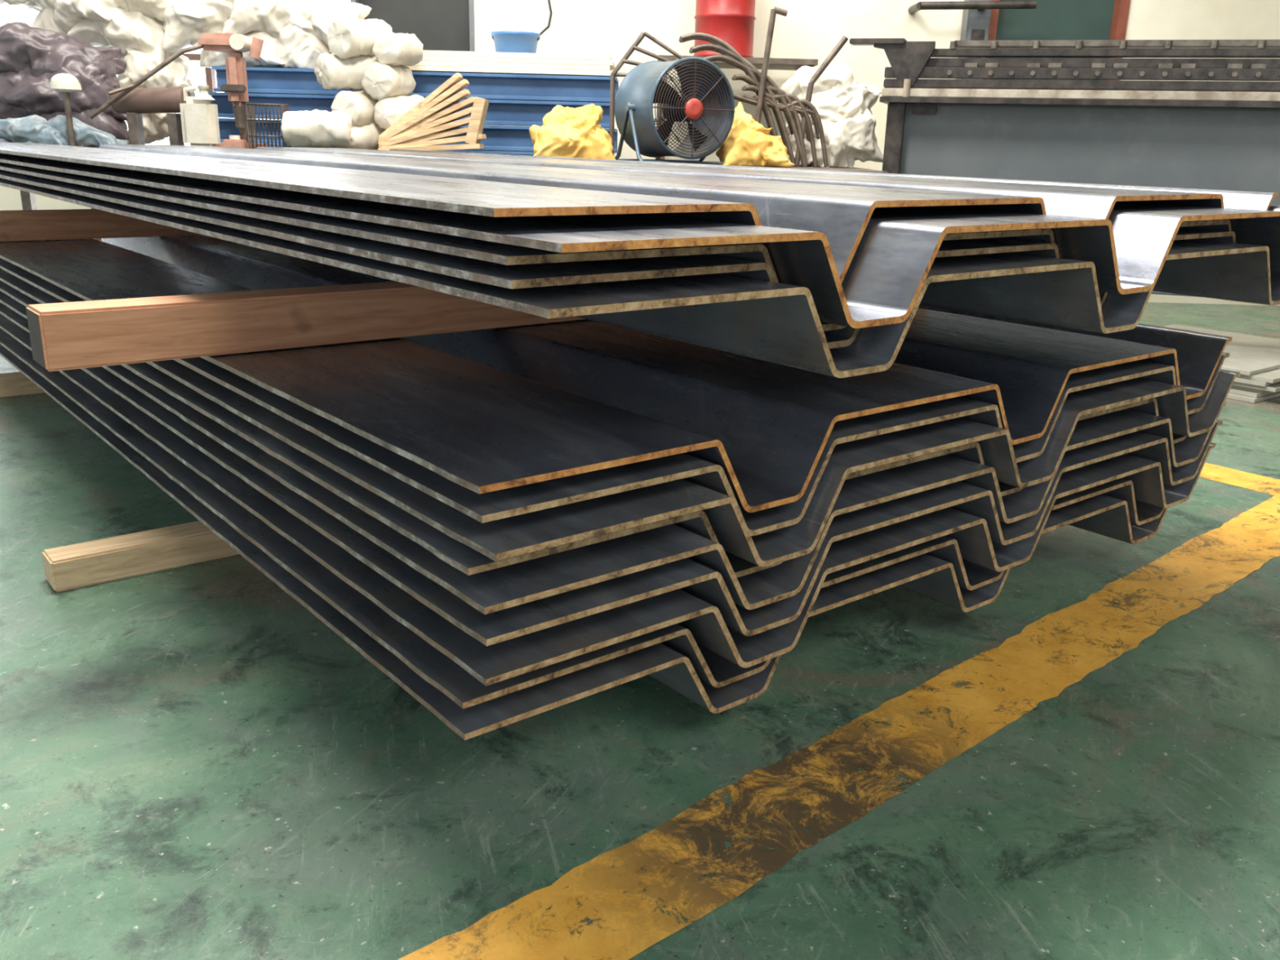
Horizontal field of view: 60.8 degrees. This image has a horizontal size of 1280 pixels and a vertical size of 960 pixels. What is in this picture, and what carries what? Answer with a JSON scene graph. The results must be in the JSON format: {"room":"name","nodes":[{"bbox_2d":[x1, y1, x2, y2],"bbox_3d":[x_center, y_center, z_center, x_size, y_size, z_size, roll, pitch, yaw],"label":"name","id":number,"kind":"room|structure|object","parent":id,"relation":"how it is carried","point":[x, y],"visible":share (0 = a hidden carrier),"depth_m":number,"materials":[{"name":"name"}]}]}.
{"room":"metal workshop","nodes":[
{"label":"metal workshop","id":0,"kind":"room"},
{"bbox_2d":[0,302,1279,959],"bbox_3d":[-1.469,-0.801,6.613,34.000,0.001,28.000,-12,22,-37],"label":"floor","id":1,"kind":"structure","parent":0,"point":[195,765],"depth_m":2.24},
{"bbox_2d":[0,371,44,397],"bbox_3d":[-2.080,-0.659,5.951,3.000,0.092,0.120,-12,22,-37],"label":"timber dunnage","id":2,"kind":"object","parent":1,"relation":"on","point":[12,384],"visible":0.02,"depth_m":5.20,"materials":[{"name":"beige wood"}]},
{"bbox_2d":[20,146,98,209],"bbox_3d":[-3.002,-1.828,7.937,3.500,1.095,1.105,2,17,0],"label":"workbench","id":3,"kind":"object","parent":1,"relation":"on","point":[28,199],"visible":0.02,"depth_m":8.35,"materials":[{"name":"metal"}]},
{"bbox_2d":[0,22,129,140],"bbox_3d":[-4.323,-2.756,7.608,1.499,0.800,0.517,2,17,0],"label":"bundle","id":4,"kind":"object","parent":3,"relation":"on","point":[30,56],"visible":0.71,"depth_m":7.45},
{"bbox_2d":[0,115,129,147],"bbox_3d":[-4.190,-2.371,7.358,1.423,0.223,0.341,2,17,0],"label":"bundle","id":5,"kind":"object","parent":3,"relation":"on","point":[33,128],"visible":0.75,"depth_m":7.26,"materials":[{"name":"blue plastic"}]},
{"bbox_2d":[49,73,81,146],"bbox_3d":[-3.776,-2.442,7.210,0.190,0.460,0.190,2,17,0],"label":"lamp stand","id":6,"kind":"object","parent":3,"relation":"on","point":[65,83],"visible":0.98,"depth_m":7.14,"materials":[{"name":"plastic"}]},
{"bbox_2d":[0,0,195,144],"bbox_3d":[-3.987,-3.101,7.922,1.498,1.278,0.664,2,17,0],"label":"heap","id":7,"kind":"object","parent":3,"relation":"on","point":[135,27],"visible":0.69,"depth_m":7.73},
{"bbox_2d":[109,86,191,145],"bbox_3d":[-3.306,-2.454,7.407,0.508,0.412,0.164,3,17,5],"label":"cardboard tube","id":8,"kind":"object","parent":3,"relation":"on","point":[139,101],"visible":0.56,"depth_m":7.33,"materials":[{"name":"cardboard"}]},
{"bbox_2d":[88,32,267,148],"bbox_3d":[-3.100,-2.616,7.349,1.156,0.745,0.284,-2,18,-11],"label":"drill","id":9,"kind":"object","parent":3,"relation":"on","point":[237,88],"visible":0.84,"depth_m":7.28,"materials":[{"name":"red paint"}]},
{"bbox_2d":[179,84,220,146],"bbox_3d":[-2.927,-2.406,7.256,0.230,0.412,0.140,2,17,0],"label":"jerry can","id":10,"kind":"object","parent":3,"relation":"on","point":[199,117],"visible":0.97,"depth_m":7.21,"materials":[{"name":"plastic"}]},
{"bbox_2d":[222,135,248,148],"bbox_3d":[-2.701,-2.247,7.283,0.140,0.100,0.090,2,17,0],"label":"tin can","id":11,"kind":"object","parent":3,"relation":"on","point":[234,141],"visible":0.85,"depth_m":7.24,"materials":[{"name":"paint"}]},
{"bbox_2d":[245,102,291,149],"bbox_3d":[-2.483,-2.355,7.305,0.238,0.309,0.160,2,17,0],"label":"wire basket","id":12,"kind":"object","parent":3,"relation":"on","point":[248,108],"visible":0.63,"depth_m":7.24,"materials":[{"name":"metal"}]},
{"bbox_2d":[280,18,424,150],"bbox_3d":[-1.908,-2.648,7.339,1.030,0.881,0.487,-6,19,-22],"label":"sacks","id":13,"kind":"object","parent":3,"relation":"on","point":[366,55],"visible":0.84,"depth_m":7.24,"materials":[{"name":"white fabric"}]},
{"bbox_2d":[377,72,488,151],"bbox_3d":[-1.380,-2.442,7.282,0.728,0.523,0.214,2,17,0],"label":"wooden slats","id":14,"kind":"object","parent":3,"relation":"on","point":[422,127],"visible":0.97,"depth_m":7.24,"materials":[{"name":"beige wood"}]},
{"bbox_2d":[41,520,239,591],"bbox_3d":[-0.419,-0.012,4.017,3.180,0.092,0.120,-12,22,-37],"label":"timber dunnage","id":15,"kind":"object","parent":1,"relation":"on","point":[75,566],"visible":0.4,"depth_m":3.15,"materials":[{"name":"beige wood"}]},
{"bbox_2d":[0,235,1240,740],"bbox_3d":[-0.929,-0.568,4.544,2.611,0.631,5.436,-12,22,-37],"label":"pile","id":16,"kind":"object","parent":15,"relation":"on","point":[510,525],"visible":0.72,"depth_m":2.38,"materials":[{"name":"black metal"}]},
{"bbox_2d":[0,208,202,241],"bbox_3d":[-2.028,-1.360,5.707,2.980,0.130,0.140,-12,22,-37],"label":"timber dunnage","id":17,"kind":"object","parent":16,"relation":"on","point":[73,224],"visible":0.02,"depth_m":5.13,"materials":[{"name":"brown wood"}]},
{"bbox_2d":[0,142,1279,377],"bbox_3d":[-0.870,-1.119,4.321,2.610,0.287,5.642,-12,22,-37],"label":"pile","id":18,"kind":"object","parent":17,"relation":"on","point":[824,272],"visible":1,"depth_m":2.19,"materials":[{"name":"black metal"}]},
{"bbox_2d":[26,281,584,371],"bbox_3d":[-0.118,-0.576,3.353,3.125,0.130,0.140,-12,22,-37],"label":"timber dunnage","id":19,"kind":"object","parent":16,"relation":"on","point":[67,335],"visible":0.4,"depth_m":2.62,"materials":[{"name":"brown wood"}]},
{"bbox_2d":[208,66,618,155],"bbox_3d":[-1.663,-2.167,8.190,2.960,1.660,0.700,2,17,0],"label":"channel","id":20,"kind":"object","parent":1,"relation":"on","point":[515,100],"visible":0.16,"depth_m":7.80,"materials":[{"name":"blue metal"}]},
{"bbox_2d":[162,0,371,68],"bbox_3d":[-2.736,-3.435,7.843,1.553,0.906,0.671,2,17,0],"label":"heap","id":21,"kind":"object","parent":20,"relation":"on","point":[294,33],"visible":0.73,"depth_m":7.73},
{"bbox_2d":[404,50,614,76],"bbox_3d":[-1.065,-3.018,7.930,1.750,0.134,0.520,2,17,0],"label":"panels","id":22,"kind":"object","parent":20,"relation":"on","point":[442,61],"visible":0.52,"depth_m":7.68,"materials":[{"name":"white"}]},
{"bbox_2d":[491,31,540,53],"bbox_3d":[-0.896,-3.147,7.878,0.352,0.145,0.348,2,17,0],"label":"bucket","id":23,"kind":"object","parent":22,"relation":"on","point":[514,42],"visible":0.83,"depth_m":7.75,"materials":[{"name":"paint"}]},
{"bbox_2d":[657,54,817,159],"bbox_3d":[0.714,-2.387,8.782,1.200,1.850,0.700,2,17,0],"label":"storage rack","id":24,"kind":"object","parent":1,"relation":"on","point":[775,64],"visible":0.24,"depth_m":8.18,"materials":[{"name":"metal"}]},
{"bbox_2d":[693,0,755,57],"bbox_3d":[0.659,-3.702,8.373,0.480,0.899,0.480,2,17,0],"label":"drum","id":25,"kind":"object","parent":24,"relation":"on","point":[731,21],"visible":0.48,"depth_m":8.25,"materials":[{"name":"paint"}]},
{"bbox_2d":[760,165,888,173],"bbox_3d":[0.418,-1.409,6.869,1.950,1.105,1.240,2,17,0],"label":"workbench","id":26,"kind":"object","parent":1,"relation":"on","point":[844,169],"visible":0.06,"depth_m":6.45,"materials":[{"name":"metal"}]},
{"bbox_2d":[528,103,615,159],"bbox_3d":[-0.393,-2.043,6.419,0.511,0.330,0.411,-1,17,-7],"label":"cloth bag","id":27,"kind":"object","parent":26,"relation":"on","point":[565,131],"visible":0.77,"depth_m":6.31,"materials":[{"name":"fabric"}]},
{"bbox_2d":[614,57,734,164],"bbox_3d":[0.203,-2.170,6.443,0.620,0.590,0.489,-7,19,-27],"label":"fan","id":28,"kind":"object","parent":26,"relation":"on","point":[707,101],"visible":0.99,"depth_m":6.32,"materials":[{"name":"metal"}]},
{"bbox_2d":[608,6,848,167],"bbox_3d":[0.521,-2.427,6.754,1.466,0.912,0.363,5,18,11],"label":"metal pipes","id":29,"kind":"object","parent":26,"relation":"on","point":[760,83],"visible":0.91,"depth_m":6.68,"materials":[{"name":"metal"}]},
{"bbox_2d":[715,102,794,167],"bbox_3d":[0.672,-2.075,6.547,0.509,0.369,0.339,2,17,0],"label":"cloth bag","id":30,"kind":"object","parent":26,"relation":"on","point":[748,143],"visible":0.91,"depth_m":6.47,"materials":[{"name":"fabric"}]},
{"bbox_2d":[777,57,883,167],"bbox_3d":[1.212,-2.334,6.922,0.734,0.668,0.458,4,17,8],"label":"heap","id":31,"kind":"object","parent":26,"relation":"on","point":[843,104],"visible":0.71,"depth_m":6.84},
{"bbox_2d":[397,495,1279,959],"bbox_3d":[1.408,0.358,3.136,9.870,0.001,0.816,-12,22,-37],"label":"floor marking","id":32,"kind":"object","parent":1,"relation":"on","point":[507,933],"depth_m":2.23,"materials":[{"name":"paint"}]},
{"bbox_2d":[849,38,1279,297],"bbox_3d":[3.409,-1.521,6.240,4.490,1.845,0.590,7,18,18],"label":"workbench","id":33,"kind":"object","parent":1,"relation":"on","point":[1188,130],"visible":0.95,"depth_m":6.24,"materials":[{"name":"grey paint"}]},
{"bbox_2d":[1163,324,1279,403],"bbox_3d":[3.443,-0.722,6.520,1.403,0.152,1.247,-12,22,-37],"label":"plates","id":34,"kind":"object","parent":1,"relation":"on","point":[1257,358],"visible":0.31,"depth_m":5.98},
{"bbox_2d":[1199,462,1279,496],"bbox_3d":[0.036,-0.940,7.185,0.253,0.001,7.960,-12,22,-37],"label":"floor marking","id":35,"kind":"object","parent":1,"relation":"on","point":[1253,482],"depth_m":4.39,"materials":[{"name":"paint"}]},
{"bbox_2d":[0,0,1279,306],"bbox_3d":[0.114,-4.277,8.827,18.000,5.400,0.200,2,17,0],"label":"wall","id":36,"kind":"structure","parent":0,"point":[812,29],"depth_m":8.89,"materials":[{"name":"beige paint"}]},
{"bbox_2d":[0,2,39,26],"bbox_3d":[-5.970,-4.002,8.937,2.250,2.700,0.110,2,17,0],"label":"window","id":37,"kind":"structure","parent":36,"relation":"in","point":[8,13],"depth_m":9.02,"materials":[{"name":"white glass"}]},
{"bbox_2d":[351,0,475,51],"bbox_3d":[-1.835,-4.347,8.785,1.000,1.740,0.150,2,17,0],"label":"window","id":38,"kind":"structure","parent":36,"relation":"in","point":[438,24],"depth_m":8.99,"materials":[{"name":"grey glass"}]},
{"bbox_2d":[532,0,552,35],"bbox_3d":[-0.794,-3.883,8.811,0.175,0.590,0.039,2,17,0],"label":"hanging cable","id":39,"kind":"object","parent":36,"relation":"hanging from","point":[548,1],"visible":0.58,"depth_m":8.84,"materials":[{"name":"grey metal"}]},
{"bbox_2d":[908,0,1036,13],"bbox_3d":[2.637,-3.761,8.684,0.931,0.090,0.320,2,17,0],"label":"pipe","id":40,"kind":"object","parent":36,"relation":"attached to","point":[980,6],"visible":0.97,"depth_m":8.54,"materials":[{"name":"metal"}]},
{"bbox_2d":[960,0,992,40],"bbox_3d":[2.692,-3.426,8.840,0.180,0.900,0.200,2,17,0],"label":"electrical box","id":41,"kind":"object","parent":36,"relation":"attached to","point":[975,23],"visible":0.25,"depth_m":8.70,"materials":[{"name":"grey paint"}]},
{"bbox_2d":[987,0,1130,80],"bbox_3d":[3.388,-3.796,8.908,1.130,2.200,0.160,2,17,0],"label":"door","id":42,"kind":"structure","parent":36,"relation":"in","point":[1051,20],"depth_m":8.95,"materials":[{"name":"green metal"}]}
]}

